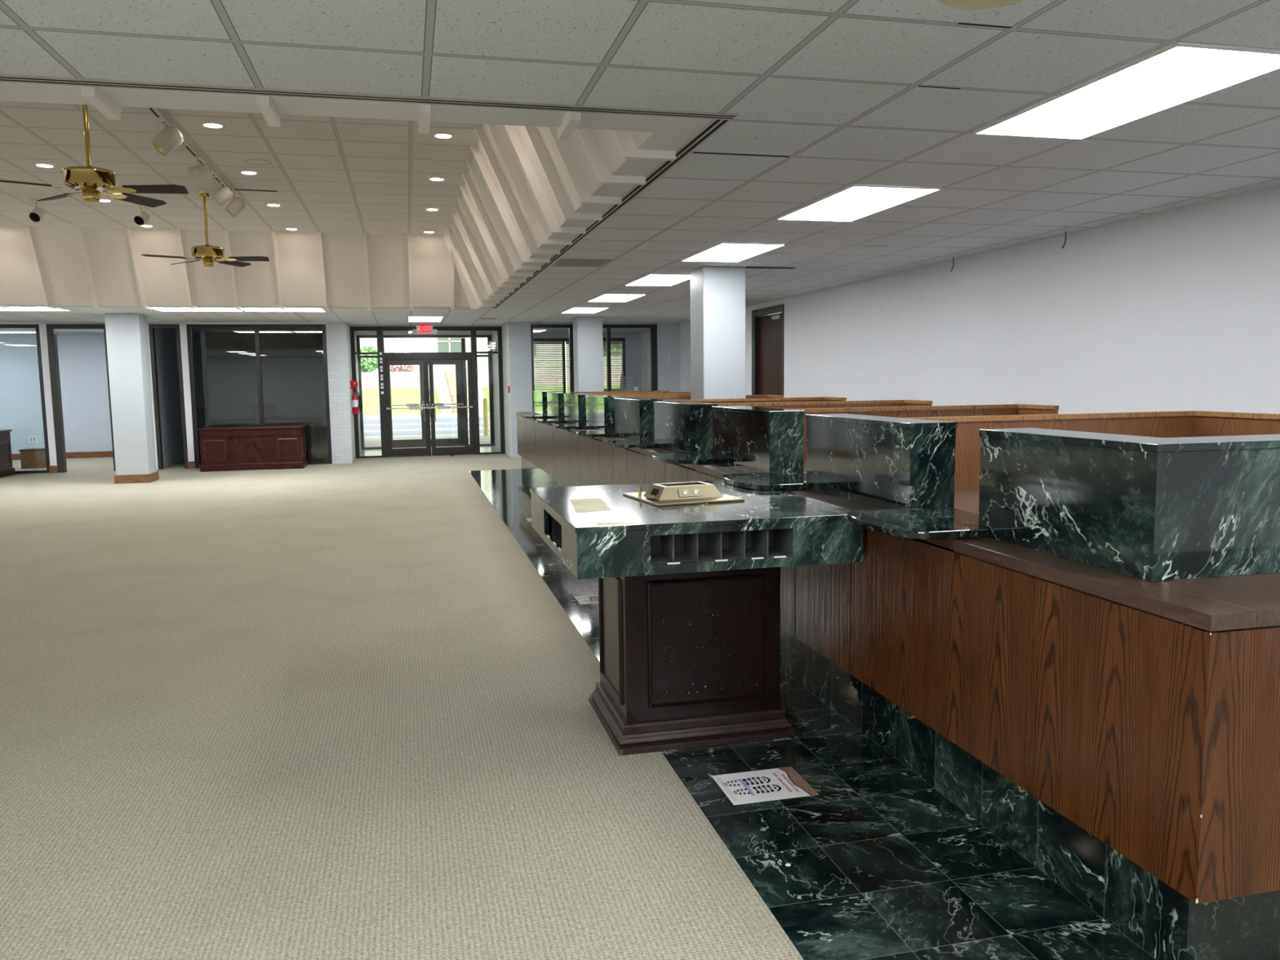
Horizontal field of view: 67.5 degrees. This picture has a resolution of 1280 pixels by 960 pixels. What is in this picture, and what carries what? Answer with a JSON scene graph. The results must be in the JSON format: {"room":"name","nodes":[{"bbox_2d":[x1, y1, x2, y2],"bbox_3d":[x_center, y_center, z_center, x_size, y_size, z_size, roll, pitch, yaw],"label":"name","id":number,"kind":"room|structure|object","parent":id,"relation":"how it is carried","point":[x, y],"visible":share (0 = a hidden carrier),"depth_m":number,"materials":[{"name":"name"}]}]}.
{"room":"bank lobby","nodes":[
{"label":"bank lobby","id":0,"kind":"room"},
{"bbox_2d":[39,324,58,473],"bbox_3d":[-10.559,-1.448,17.139,0.134,2.640,0.200,-2,6,-13],"label":"wall","id":1,"kind":"structure","parent":0,"point":[53,468],"depth_m":17.06,"materials":[{"name":"white paint"}]},
{"bbox_2d":[104,312,159,484],"bbox_3d":[-8.140,-1.303,15.333,0.520,2.674,0.540,-2,6,-13],"label":"column","id":2,"kind":"structure","parent":0,"point":[126,335],"depth_m":15.12,"materials":[{"name":"paint"}]},
{"bbox_2d":[0,322,325,469],"bbox_3d":[-11.050,-1.447,17.019,10.560,2.675,0.160,-2,6,-13],"label":"wall","id":3,"kind":"structure","parent":0,"point":[148,323],"depth_m":17.47,"materials":[{"name":"white paint"}]},
{"bbox_2d":[0,324,49,474],"bbox_3d":[-12.182,-1.385,16.750,3.230,2.640,0.100,-2,6,-13],"label":"window","id":4,"kind":"structure","parent":3,"relation":"in","point":[36,326],"depth_m":17.05,"materials":[{"name":"black metal"}]},
{"bbox_2d":[45,324,115,472],"bbox_3d":[-10.005,-1.470,17.271,1.030,2.640,0.140,-2,6,-13],"label":"door","id":5,"kind":"structure","parent":3,"relation":"in","point":[51,328],"depth_m":17.13,"materials":[{"name":"brown metal"}]},
{"bbox_2d":[148,324,188,469],"bbox_3d":[-8.640,-1.523,17.599,0.520,2.640,0.140,-2,6,-13],"label":"door","id":6,"kind":"structure","parent":3,"relation":"in","point":[151,326],"depth_m":17.53,"materials":[{"name":"brown metal"}]},
{"bbox_2d":[186,324,332,467],"bbox_3d":[-7.100,-1.583,17.968,2.430,2.640,0.100,-2,6,-13],"label":"window","id":7,"kind":"structure","parent":3,"relation":"in","point":[189,335],"depth_m":17.83,"materials":[{"name":"black metal"}]},
{"bbox_2d":[154,328,199,467],"bbox_3d":[-9.375,-1.714,19.303,0.100,2.675,3.520,-2,6,-13],"label":"wall","id":8,"kind":"structure","parent":0,"point":[166,344],"depth_m":18.64,"materials":[{"name":"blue paint"}]},
{"bbox_2d":[179,324,195,468],"bbox_3d":[-8.334,-1.535,17.672,0.134,2.640,0.200,-2,6,-13],"label":"wall","id":9,"kind":"structure","parent":0,"point":[183,328],"depth_m":17.59,"materials":[{"name":"white paint"}]},
{"bbox_2d":[0,225,482,310],"bbox_3d":[-6.962,-2.913,13.269,9.450,1.015,0.880,-2,6,-13],"label":"wall","id":10,"kind":"structure","parent":0,"point":[47,266],"depth_m":13.46,"materials":[{"name":"beige paint"}]},
{"bbox_2d":[0,100,483,235],"bbox_3d":[-5.758,-2.922,8.224,8.620,0.050,9.740,-2,6,-13],"label":"ceiling","id":11,"kind":"structure","parent":0,"point":[340,175],"depth_m":9.34,"materials":[{"name":"tile"}]},
{"bbox_2d":[28,199,45,222],"bbox_3d":[-6.803,-3.031,10.812,0.129,0.257,0.198,-1,6,-1],"label":"ceiling spotlight","id":12,"kind":"object","parent":11,"relation":"attached to","point":[37,215],"visible":0.98,"depth_m":10.79,"materials":[{"name":"white metal"}]},
{"bbox_2d":[0,104,188,208],"bbox_3d":[-3.918,-2.365,6.825,1.277,0.803,0.818,-3,7,-21],"label":"ceiling fan","id":13,"kind":"object","parent":11,"relation":"hanging from","point":[91,180],"visible":0.86,"depth_m":6.68,"materials":[{"name":"gold metal"}]},
{"bbox_2d":[133,204,149,226],"bbox_3d":[-5.806,-3.082,11.154,0.125,0.256,0.198,-1,6,1],"label":"ceiling spotlight","id":14,"kind":"object","parent":11,"relation":"attached to","point":[141,218],"visible":0.94,"depth_m":11.13,"materials":[{"name":"white metal"}]},
{"bbox_2d":[141,191,269,266],"bbox_3d":[-4.841,-2.769,10.696,1.277,0.803,0.818,-3,7,-21],"label":"ceiling fan","id":15,"kind":"object","parent":11,"relation":"hanging from","point":[207,252],"visible":1,"depth_m":10.53,"materials":[{"name":"gold metal"}]},
{"bbox_2d":[148,107,276,191],"bbox_3d":[-3.723,-2.931,8.401,0.503,0.023,4.186,-2,6,-13],"label":"track","id":16,"kind":"object","parent":11,"relation":"attached to","point":[156,111],"visible":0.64,"depth_m":8.55,"materials":[{"name":"white metal"}]},
{"bbox_2d":[150,121,183,156],"bbox_3d":[-3.753,-2.706,7.599,0.240,0.269,0.155,-6,8,-40],"label":"ceiling spotlight","id":17,"kind":"object","parent":16,"relation":"attached to","point":[170,138],"visible":1,"depth_m":7.56,"materials":[{"name":"white metal"}]},
{"bbox_2d":[187,156,213,182],"bbox_3d":[-4.032,-2.842,8.778,0.212,0.243,0.136,-3,7,-20],"label":"ceiling spotlight","id":18,"kind":"object","parent":16,"relation":"attached to","point":[198,173],"visible":1,"depth_m":8.73,"materials":[{"name":"white metal"}]},
{"bbox_2d":[211,181,233,206],"bbox_3d":[-4.306,-2.950,9.868,0.212,0.255,0.136,-2,6,-13],"label":"ceiling spotlight","id":19,"kind":"object","parent":16,"relation":"attached to","point":[224,193],"visible":1,"depth_m":9.82,"materials":[{"name":"white metal"}]},
{"bbox_2d":[224,187,244,217],"bbox_3d":[-4.336,-2.964,10.242,0.208,0.306,0.136,-3,7,-23],"label":"ceiling spotlight","id":20,"kind":"object","parent":16,"relation":"attached to","point":[234,207],"visible":0.99,"depth_m":10.20,"materials":[{"name":"white metal"}]},
{"bbox_2d":[0,331,641,454],"bbox_3d":[-8.210,-1.964,21.485,18.200,2.675,0.200,-2,6,-13],"label":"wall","id":21,"kind":"structure","parent":0,"point":[292,363],"depth_m":21.04,"materials":[{"name":"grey paint"}]},
{"bbox_2d":[11,451,112,460],"bbox_3d":[-13.414,-0.483,20.255,7.400,0.130,0.025,-2,6,-13],"label":"baseboard","id":22,"kind":"structure","parent":21,"relation":"attached to","point":[86,454],"depth_m":20.60,"materials":[{"name":"brown wood"}]},
{"bbox_2d":[355,334,494,449],"bbox_3d":[-4.942,-2.048,22.219,3.040,2.600,0.186,-2,6,-13],"label":"door","id":23,"kind":"structure","parent":21,"relation":"in","point":[460,365],"depth_m":22.28,"materials":[{"name":"brown metal"}]},
{"bbox_2d":[533,337,626,391],"bbox_3d":[-1.681,-2.310,22.999,2.720,2.170,0.100,-2,6,-13],"label":"window","id":24,"kind":"structure","parent":21,"relation":"in","point":[563,340],"depth_m":22.90,"materials":[{"name":"black metal"}]},
{"bbox_2d":[533,341,564,391],"bbox_3d":[-2.373,-2.303,22.686,1.130,1.940,0.060,-2,6,-13],"label":"window blind","id":25,"kind":"object","parent":24,"relation":"attached to","point":[556,343],"visible":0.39,"depth_m":22.69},
{"bbox_2d":[603,341,623,387],"bbox_3d":[-0.730,-2.367,23.080,0.670,1.940,0.060,-2,6,-13],"label":"window blind","id":26,"kind":"object","parent":24,"relation":"attached to","point":[617,343],"visible":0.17,"depth_m":23.06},
{"bbox_2d":[80,86,581,140],"bbox_3d":[-4.547,-1.873,3.297,9.420,1.015,0.783,-2,6,-13],"label":"wall","id":27,"kind":"structure","parent":0,"point":[92,95],"depth_m":3.83,"materials":[{"name":"beige paint"}]},
{"bbox_2d":[325,322,352,463],"bbox_3d":[-5.721,-1.645,18.215,0.370,2.675,0.040,-2,6,-13],"label":"brick wall","id":28,"kind":"structure","parent":0,"point":[335,332],"depth_m":18.19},
{"bbox_2d":[346,322,361,462],"bbox_3d":[-6.157,-1.831,20.003,0.370,2.675,3.659,-2,6,-13],"label":"wall","id":29,"kind":"structure","parent":0,"point":[348,326],"depth_m":18.91,"materials":[{"name":"white paint"}]},
{"bbox_2d":[0,445,804,959],"bbox_3d":[-4.776,0.875,7.617,18.200,0.104,28.800,-2,6,-13],"label":"floor","id":30,"kind":"structure","parent":0,"point":[323,711],"depth_m":4.16,"materials":[{"name":"beige carpet"}]},
{"bbox_2d":[0,429,15,477],"bbox_3d":[-11.783,-0.425,16.378,1.620,0.800,0.860,-2,6,-13],"label":"office desk","id":31,"kind":"object","parent":30,"relation":"on","point":[6,468],"visible":1,"depth_m":16.70,"materials":[{"name":"brown wood"}]},
{"bbox_2d":[17,448,46,468],"bbox_3d":[-11.550,-0.419,18.349,0.470,0.360,0.440,-2,6,-13],"label":"base cabinet","id":32,"kind":"object","parent":30,"relation":"on","point":[30,458],"visible":0.64,"depth_m":18.16,"materials":[{"name":"brown wood"}]},
{"bbox_2d":[182,408,208,460],"bbox_3d":[-8.949,-0.918,19.345,0.521,1.027,0.546,-2,6,-13],"label":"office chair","id":33,"kind":"object","parent":30,"relation":"on","point":[202,415],"visible":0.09,"depth_m":19.50,"materials":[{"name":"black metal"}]},
{"bbox_2d":[197,424,307,471],"bbox_3d":[-7.055,-0.594,17.534,1.760,0.765,0.760,-2,6,-13],"label":"executive desk","id":34,"kind":"object","parent":30,"relation":"on","point":[224,448],"visible":1,"depth_m":17.23,"materials":[{"name":"brown wood"}]},
{"bbox_2d":[225,420,320,460],"bbox_3d":[-7.311,-0.779,19.216,1.700,0.780,0.750,-2,6,-13],"label":"table","id":35,"kind":"object","parent":30,"relation":"on","point":[316,423],"visible":0.74,"depth_m":19.05,"materials":[{"name":"brown laminate"}]},
{"bbox_2d":[253,404,276,422],"bbox_3d":[-7.469,-1.325,19.079,0.430,0.340,0.170,-2,6,-13],"label":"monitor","id":36,"kind":"object","parent":35,"relation":"on","point":[269,411],"visible":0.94,"depth_m":19.03,"materials":[{"name":"black plastic"}]},
{"bbox_2d":[586,391,690,395],"bbox_3d":[-0.102,-0.561,13.638,1.913,1.350,0.646,-2,6,-13],"label":"wall","id":37,"kind":"structure","parent":30,"relation":"on","point":[656,393],"depth_m":13.87,"materials":[{"name":"brown wood"}]},
{"bbox_2d":[608,393,690,397],"bbox_3d":[0.271,-0.407,12.162,1.938,1.350,0.646,-2,6,-13],"label":"wall","id":38,"kind":"structure","parent":30,"relation":"on","point":[674,394],"depth_m":12.35,"materials":[{"name":"brown wood"}]},
{"bbox_2d":[631,394,783,399],"bbox_3d":[0.643,-0.253,10.686,1.963,1.350,0.646,-2,6,-13],"label":"wall","id":39,"kind":"structure","parent":30,"relation":"on","point":[677,397],"depth_m":10.85,"materials":[{"name":"brown wood"}]},
{"bbox_2d":[662,396,846,403],"bbox_3d":[1.016,-0.100,9.210,1.988,1.350,0.646,-2,6,-13],"label":"wall","id":40,"kind":"structure","parent":30,"relation":"on","point":[811,398],"depth_m":9.45,"materials":[{"name":"brown wood"}]},
{"bbox_2d":[715,400,932,408],"bbox_3d":[1.389,0.054,7.734,2.013,1.350,0.646,-2,6,-13],"label":"wall","id":41,"kind":"structure","parent":30,"relation":"on","point":[876,403],"depth_m":7.98,"materials":[{"name":"brown wood"}]},
{"bbox_2d":[516,414,1279,959],"bbox_3d":[0.751,0.015,9.762,2.395,1.012,14.885,-2,6,-13],"label":"counter","id":42,"kind":"object","parent":30,"relation":"on","point":[1130,755],"depth_m":2.80,"materials":[{"name":"brown wood"}]},
{"bbox_2d":[576,430,616,436],"bbox_3d":[-0.372,-0.458,9.431,0.495,0.026,0.582,-2,6,-13],"label":"marble ledge","id":43,"kind":"object","parent":42,"relation":"on","point":[602,433],"visible":0.87,"depth_m":9.26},
{"bbox_2d":[607,439,656,448],"bbox_3d":[-0.013,-0.304,7.957,0.495,0.026,0.582,-2,6,-13],"label":"marble ledge","id":44,"kind":"object","parent":42,"relation":"on","point":[642,442],"visible":0.84,"depth_m":7.80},
{"bbox_2d":[652,451,715,463],"bbox_3d":[0.347,-0.151,6.484,0.495,0.026,0.582,-2,6,-13],"label":"marble ledge","id":45,"kind":"object","parent":42,"relation":"on","point":[684,457],"visible":0.85,"depth_m":6.35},
{"bbox_2d":[722,471,810,490],"bbox_3d":[0.706,0.003,5.010,0.495,0.026,0.582,-2,6,-13],"label":"marble ledge","id":46,"kind":"object","parent":42,"relation":"on","point":[783,480],"visible":0.93,"depth_m":4.90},
{"bbox_2d":[515,411,1279,631],"bbox_3d":[0.782,-0.449,9.589,2.420,0.040,14.640,-2,6,-13],"label":"countertop","id":47,"kind":"structure","parent":42,"relation":"on","point":[1219,603],"depth_m":2.58,"materials":[{"name":"brown laminate"}]},
{"bbox_2d":[533,391,554,414],"bbox_3d":[-1.462,-1.171,14.646,0.210,0.371,1.030,-2,6,-13],"label":"partition","id":48,"kind":"object","parent":47,"relation":"on","point":[540,407],"visible":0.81,"depth_m":14.36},
{"bbox_2d":[546,391,573,418],"bbox_3d":[-1.102,-1.017,13.172,0.210,0.371,1.030,-2,6,-13],"label":"partition","id":49,"kind":"object","parent":47,"relation":"on","point":[555,400],"visible":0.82,"depth_m":12.88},
{"bbox_2d":[563,393,595,424],"bbox_3d":[-0.743,-0.864,11.699,0.210,0.371,1.030,-2,6,-13],"label":"partition","id":50,"kind":"object","parent":47,"relation":"on","point":[575,404],"visible":0.81,"depth_m":11.40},
{"bbox_2d":[585,395,623,431],"bbox_3d":[-0.384,-0.710,10.225,0.210,0.371,1.030,-2,6,-13],"label":"partition","id":51,"kind":"object","parent":47,"relation":"on","point":[600,409],"visible":0.87,"depth_m":9.93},
{"bbox_2d":[613,397,662,439],"bbox_3d":[-0.025,-0.556,8.752,0.210,0.371,1.030,-2,6,-13],"label":"partition","id":52,"kind":"object","parent":47,"relation":"on","point":[634,417],"visible":0.87,"depth_m":8.43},
{"bbox_2d":[653,400,718,453],"bbox_3d":[0.334,-0.403,7.278,0.210,0.371,1.030,-2,6,-13],"label":"partition","id":53,"kind":"object","parent":47,"relation":"on","point":[680,426],"visible":0.89,"depth_m":6.94,"materials":[{"name":"stone"}]},
{"bbox_2d":[711,405,804,473],"bbox_3d":[0.693,-0.249,5.804,0.210,0.371,1.030,-2,6,-13],"label":"partition","id":54,"kind":"object","parent":47,"relation":"on","point":[748,439],"visible":0.98,"depth_m":5.48,"materials":[{"name":"stone"}]},
{"bbox_2d":[805,413,957,509],"bbox_3d":[1.052,-0.096,4.331,0.210,0.371,1.030,-2,6,-13],"label":"partition","id":55,"kind":"object","parent":47,"relation":"on","point":[882,462],"visible":0.98,"depth_m":4.04,"materials":[{"name":"stone"}]},
{"bbox_2d":[978,427,1279,581],"bbox_3d":[2.334,0.008,3.209,2.170,0.371,0.821,-2,6,-13],"label":"partition","id":56,"kind":"object","parent":47,"relation":"on","point":[1151,508],"visible":0.99,"depth_m":2.66,"materials":[{"name":"stone"}]},
{"bbox_2d":[848,506,988,539],"bbox_3d":[1.062,0.155,3.548,0.495,0.026,0.559,-2,6,-13],"label":"marble ledge","id":57,"kind":"object","parent":42,"relation":"on","point":[932,522],"visible":0.92,"depth_m":3.47,"materials":[{"name":"stone"}]},
{"bbox_2d":[790,404,1058,461],"bbox_3d":[1.761,0.208,6.258,2.038,1.350,0.646,-2,6,-13],"label":"wall","id":58,"kind":"structure","parent":30,"relation":"on","point":[998,409],"depth_m":6.50,"materials":[{"name":"brown wood"}]},
{"bbox_2d":[907,410,1279,491],"bbox_3d":[2.134,0.361,4.782,2.063,1.350,0.646,-2,6,-13],"label":"wall","id":59,"kind":"structure","parent":30,"relation":"on","point":[1180,424],"depth_m":5.00,"materials":[{"name":"brown wood"}]},
{"bbox_2d":[355,331,491,335],"bbox_3d":[-4.962,-3.379,22.088,3.040,0.075,0.120,-2,6,-13],"label":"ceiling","id":60,"kind":"structure","parent":0,"point":[360,333],"depth_m":21.96,"materials":[{"name":"paint"}]},
{"bbox_2d":[491,322,511,457],"bbox_3d":[-2.796,-1.954,20.732,0.430,2.675,3.809,-2,6,-13],"label":"wall","id":61,"kind":"structure","parent":0,"point":[505,353],"depth_m":19.94,"materials":[{"name":"white paint"}]},
{"bbox_2d":[350,326,505,457],"bbox_3d":[-4.362,-1.830,19.838,3.040,2.660,0.186,-2,6,-13],"label":"door","id":62,"kind":"structure","parent":61,"relation":"in","point":[387,451],"depth_m":19.83,"materials":[{"name":"black metal"}]},
{"bbox_2d":[508,321,532,458],"bbox_3d":[-2.342,-1.760,18.871,0.430,2.675,0.040,-2,6,-13],"label":"wall","id":63,"kind":"structure","parent":0,"point":[519,332],"depth_m":18.81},
{"bbox_2d":[447,124,675,309],"bbox_3d":[-1.355,-2.575,9.437,0.693,1.015,10.740,-2,6,-13],"label":"wall","id":64,"kind":"structure","parent":0,"point":[523,183],"depth_m":7.51,"materials":[{"name":"beige paint"}]},
{"bbox_2d":[573,316,604,391],"bbox_3d":[-0.941,-1.645,17.636,0.510,2.674,0.510,-2,6,-13],"label":"column","id":65,"kind":"structure","parent":0,"point":[588,335],"depth_m":17.35,"materials":[{"name":"paint"}]},
{"bbox_2d":[530,322,680,391],"bbox_3d":[-0.664,-1.842,19.432,3.100,2.675,0.150,-2,6,-13],"label":"wall","id":66,"kind":"structure","parent":0,"point":[668,333],"depth_m":19.58,"materials":[{"name":"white paint"}]},
{"bbox_2d":[530,324,657,411],"bbox_3d":[-0.905,-1.808,19.351,2.590,2.630,0.100,-2,6,-13],"label":"window","id":67,"kind":"structure","parent":66,"relation":"in","point":[653,328],"depth_m":19.30,"materials":[{"name":"black metal"}]},
{"bbox_2d":[0,0,1279,332],"bbox_3d":[-4.824,-1.866,7.372,18.200,0.062,28.900,-2,6,-13],"label":"ceiling","id":68,"kind":"structure","parent":0,"point":[831,86],"depth_m":3.81,"materials":[{"name":"tile"}]},
{"bbox_2d":[0,306,71,311],"bbox_3d":[-9.011,-2.470,13.820,1.210,0.007,0.740,-2,6,-13],"label":"recessed light","id":69,"kind":"object","parent":68,"relation":"in","point":[10,308],"visible":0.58,"depth_m":13.92,"materials":[{"name":"white"}]},
{"bbox_2d":[151,306,243,311],"bbox_3d":[-6.645,-2.562,14.387,1.180,0.007,0.740,-2,6,-13],"label":"recessed light","id":70,"kind":"object","parent":68,"relation":"in","point":[160,308],"visible":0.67,"depth_m":14.34,"materials":[{"name":"white"}]},
{"bbox_2d":[151,307,240,311],"bbox_3d":[-6.645,-2.563,14.387,1.156,0.006,0.716,-2,6,-13],"label":"diffuser","id":71,"kind":"object","parent":70,"relation":"attached to","point":[157,308],"depth_m":14.35,"materials":[{"name":"white"}]},
{"bbox_2d":[241,307,325,311],"bbox_3d":[-5.464,-2.608,14.670,1.190,0.007,0.740,-2,6,-13],"label":"recessed light","id":72,"kind":"object","parent":68,"relation":"in","point":[246,309],"visible":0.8,"depth_m":14.66,"materials":[{"name":"white"}]},
{"bbox_2d":[0,74,737,119],"bbox_3d":[-4.456,-1.376,2.924,10.005,0.036,0.080,-2,6,-13],"label":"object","id":73,"kind":"object","parent":68,"relation":"in","point":[3,77],"visible":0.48,"depth_m":3.72,"materials":[{"name":"metal"}]},
{"bbox_2d":[411,324,437,333],"bbox_3d":[-4.306,-3.012,19.153,0.506,0.190,0.092,-2,6,-13],"label":"exit sign","id":74,"kind":"object","parent":68,"relation":"attached to","point":[420,329],"visible":1,"depth_m":19.12,"materials":[{"name":"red plastic"}]},
{"bbox_2d":[551,258,612,266],"bbox_3d":[-0.567,-2.087,9.226,0.490,0.008,0.560,-2,6,-13],"label":"ceiling vent","id":75,"kind":"object","parent":68,"relation":"in","point":[562,262],"visible":1,"depth_m":9.19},
{"bbox_2d":[560,307,608,313],"bbox_3d":[-0.912,-2.777,15.684,0.580,0.007,1.214,-2,6,-13],"label":"recessed light","id":76,"kind":"object","parent":68,"relation":"in","point":[573,310],"visible":1,"depth_m":15.68,"materials":[{"name":"white"}]},
{"bbox_2d":[492,119,731,308],"bbox_3d":[-0.966,-2.133,9.544,0.080,0.036,11.225,-2,6,-13],"label":"ceiling vent","id":77,"kind":"object","parent":68,"relation":"in","point":[714,126],"visible":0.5,"depth_m":5.52,"materials":[{"name":"metal"}]},
{"bbox_2d":[586,293,646,302],"bbox_3d":[-0.338,-2.531,13.326,0.580,0.007,1.214,-2,6,-13],"label":"recessed light","id":78,"kind":"object","parent":68,"relation":"in","point":[605,297],"visible":1,"depth_m":13.24,"materials":[{"name":"white"}]},
{"bbox_2d":[624,274,689,285],"bbox_3d":[0.236,-2.286,10.970,0.580,0.007,1.214,-2,6,-13],"label":"recessed light","id":79,"kind":"object","parent":68,"relation":"in","point":[650,279],"visible":0.83,"depth_m":10.91,"materials":[{"name":"white"}]},
{"bbox_2d":[680,242,786,262],"bbox_3d":[0.811,-2.040,8.613,0.580,0.007,1.214,-2,6,-13],"label":"recessed light","id":80,"kind":"object","parent":68,"relation":"in","point":[722,251],"visible":1,"depth_m":8.53,"materials":[{"name":"white"}]},
{"bbox_2d":[693,22,1012,273],"bbox_3d":[1.231,-1.840,6.669,1.445,0.001,7.320,0,6,7],"label":"ceiling vent","id":81,"kind":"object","parent":68,"relation":"in","point":[966,24],"depth_m":4.78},
{"bbox_2d":[775,185,942,222],"bbox_3d":[1.385,-1.794,6.255,0.580,0.007,1.214,-2,6,-13],"label":"recessed light","id":82,"kind":"object","parent":68,"relation":"in","point":[853,202],"visible":1,"depth_m":6.16,"materials":[{"name":"white"}]},
{"bbox_2d":[938,0,1023,9],"bbox_3d":[1.019,-1.419,2.775,0.299,0.001,0.299,-2,6,-13],"label":"water stain","id":83,"kind":"object","parent":68,"relation":"attached to","point":[958,4],"depth_m":2.87,"materials":[{"name":"liquid"}]},
{"bbox_2d":[973,43,1279,139],"bbox_3d":[1.960,-1.549,3.898,0.580,0.007,1.214,-2,6,-13],"label":"recessed light","id":84,"kind":"object","parent":68,"relation":"in","point":[1176,74],"visible":1,"depth_m":3.77,"materials":[{"name":"white"}]},
{"bbox_2d":[689,266,745,399],"bbox_3d":[0.816,-0.852,10.036,0.495,2.674,0.510,-2,6,-13],"label":"column","id":85,"kind":"structure","parent":0,"point":[717,293],"depth_m":9.75,"materials":[{"name":"paint"}]},
{"bbox_2d":[469,468,1155,959],"bbox_3d":[-0.215,0.835,7.442,1.015,0.101,19.120,-2,6,-13],"label":"floor","id":86,"kind":"structure","parent":0,"point":[884,865],"depth_m":3.16,"materials":[{"name":"stone"}]},
{"bbox_2d":[574,594,598,604],"bbox_3d":[-0.281,0.848,6.848,0.338,0.001,0.270,-2,6,-13],"label":"floor sticker","id":87,"kind":"object","parent":86,"relation":"on","point":[585,599],"visible":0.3,"depth_m":6.83,"materials":[{"name":"plastic"}]},
{"bbox_2d":[529,480,862,755],"bbox_3d":[0.176,0.591,4.463,1.187,1.012,1.387,-2,6,-13],"label":"table","id":88,"kind":"object","parent":86,"relation":"on","point":[689,595],"visible":0.98,"depth_m":4.09,"materials":[{"name":"brown paint"}]},
{"bbox_2d":[622,481,744,506],"bbox_3d":[0.194,0.051,4.441,0.420,0.066,0.455,-3,7,-20],"label":"stand","id":89,"kind":"object","parent":88,"relation":"on","point":[658,495],"visible":1,"depth_m":4.34,"materials":[{"name":"plastic"}]},
{"bbox_2d":[711,766,818,804],"bbox_3d":[0.478,1.177,3.697,0.338,0.001,0.270,-2,6,-13],"label":"floor sticker","id":90,"kind":"object","parent":86,"relation":"on","point":[782,783],"visible":1,"depth_m":3.69,"materials":[{"name":"plastic"}]},
{"bbox_2d":[715,777,737,799],"bbox_3d":[0.331,1.182,3.669,0.014,0.001,0.215,-2,6,-13],"label":"print","id":91,"kind":"object","parent":90,"relation":"on","point":[722,782],"depth_m":3.67,"materials":[{"name":"grey"}]},
{"bbox_2d":[723,776,770,786],"bbox_3d":[0.415,1.174,3.725,0.193,0.001,0.066,-2,6,-13],"label":"print","id":92,"kind":"object","parent":90,"relation":"on","point":[753,778],"depth_m":3.73},
{"bbox_2d":[733,784,781,795],"bbox_3d":[0.446,1.182,3.651,0.193,0.001,0.066,-2,6,-13],"label":"print","id":93,"kind":"object","parent":90,"relation":"on","point":[758,787],"depth_m":3.65},
{"bbox_2d":[640,184,1279,413],"bbox_3d":[3.212,-0.814,9.388,0.200,2.675,28.812,-2,6,-12],"label":"wall","id":94,"kind":"structure","parent":0,"point":[1177,309],"depth_m":7.63,"materials":[{"name":"white paint"}]},
{"bbox_2d":[751,303,784,395],"bbox_3d":[2.041,-1.330,14.687,0.246,2.600,1.400,-2,6,-13],"label":"door","id":95,"kind":"structure","parent":94,"relation":"in","point":[767,323],"depth_m":14.72,"materials":[{"name":"wood"}]},
{"label":"outside","id":96,"kind":"structure","parent":0,"visible":0},
{"bbox_2d":[361,374,621,388],"bbox_3d":[-8.037,-5.583,54.100,130.000,0.600,3.500,-2,6,-13],"label":"road","id":97,"kind":"structure","parent":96,"point":[367,382],"depth_m":53.36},
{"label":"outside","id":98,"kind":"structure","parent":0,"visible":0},
{"bbox_2d":[363,413,489,431],"bbox_3d":[-4.390,-2.515,39.377,130.000,0.150,12.300,-2,6,-13],"label":"kerb","id":99,"kind":"object","parent":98,"point":[481,415],"depth_m":42.12,"materials":[{"name":"stone"}]},
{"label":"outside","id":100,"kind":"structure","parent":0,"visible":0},
{"bbox_2d":[361,385,619,415],"bbox_3d":[-13.452,-7.603,76.364,130.000,2.300,64.500,-2,6,-13],"label":"lawn","id":101,"kind":"structure","parent":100,"point":[371,397],"depth_m":47.95,"materials":[{"name":"green plant"}]},
{"bbox_2d":[360,345,377,372],"bbox_3d":[-16.259,-7.123,56.820,2.145,1.696,2.060,-2,6,-13],"label":"tree","id":102,"kind":"object","parent":101,"relation":"on","point":[367,364],"visible":0.56,"depth_m":56.38,"materials":[{"name":"green plant"}]},
{"bbox_2d":[434,361,485,413],"bbox_3d":[-9.463,-4.925,49.786,2.070,2.650,11.100,-2,6,-13],"label":"path","id":103,"kind":"structure","parent":101,"relation":"on","point":[446,382],"depth_m":48.19,"materials":[{"name":"concrete"}]},
{"bbox_2d":[360,337,622,372],"bbox_3d":[-10.483,-10.782,63.462,90.000,7.500,2.600,-2,6,-13],"label":"building","id":104,"kind":"structure","parent":101,"relation":"on","point":[391,344],"depth_m":62.17,"materials":[{"name":"stone"}]},
{"bbox_2d":[361,368,622,377],"bbox_3d":[-8.700,-6.089,56.782,130.000,0.750,2.100,-2,6,-13],"label":"wall","id":105,"kind":"structure","parent":101,"relation":"on","point":[480,373],"depth_m":54.65,"materials":[{"name":"stone"}]},
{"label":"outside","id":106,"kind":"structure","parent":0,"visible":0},
{"bbox_2d":[364,432,490,448],"bbox_3d":[-5.123,-1.016,25.507,30.000,0.090,6.070,-2,6,-13],"label":"ground porch","id":107,"kind":"structure","parent":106,"point":[369,441],"depth_m":26.51,"materials":[{"name":"concrete"}]},
{"bbox_2d":[482,397,488,435],"bbox_3d":[-4.399,-1.806,27.293,0.138,1.080,0.138,-2,6,-13],"label":"bollard","id":108,"kind":"object","parent":107,"relation":"on","point":[485,405],"visible":1,"depth_m":27.24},
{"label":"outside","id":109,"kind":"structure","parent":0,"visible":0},
{"bbox_2d":[363,417,489,435],"bbox_3d":[-3.658,-2.119,36.389,130.000,0.080,14.500,-2,6,-13],"label":"street","id":110,"kind":"structure","parent":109,"point":[394,421],"depth_m":35.09,"materials":[{"name":"asphalt"}]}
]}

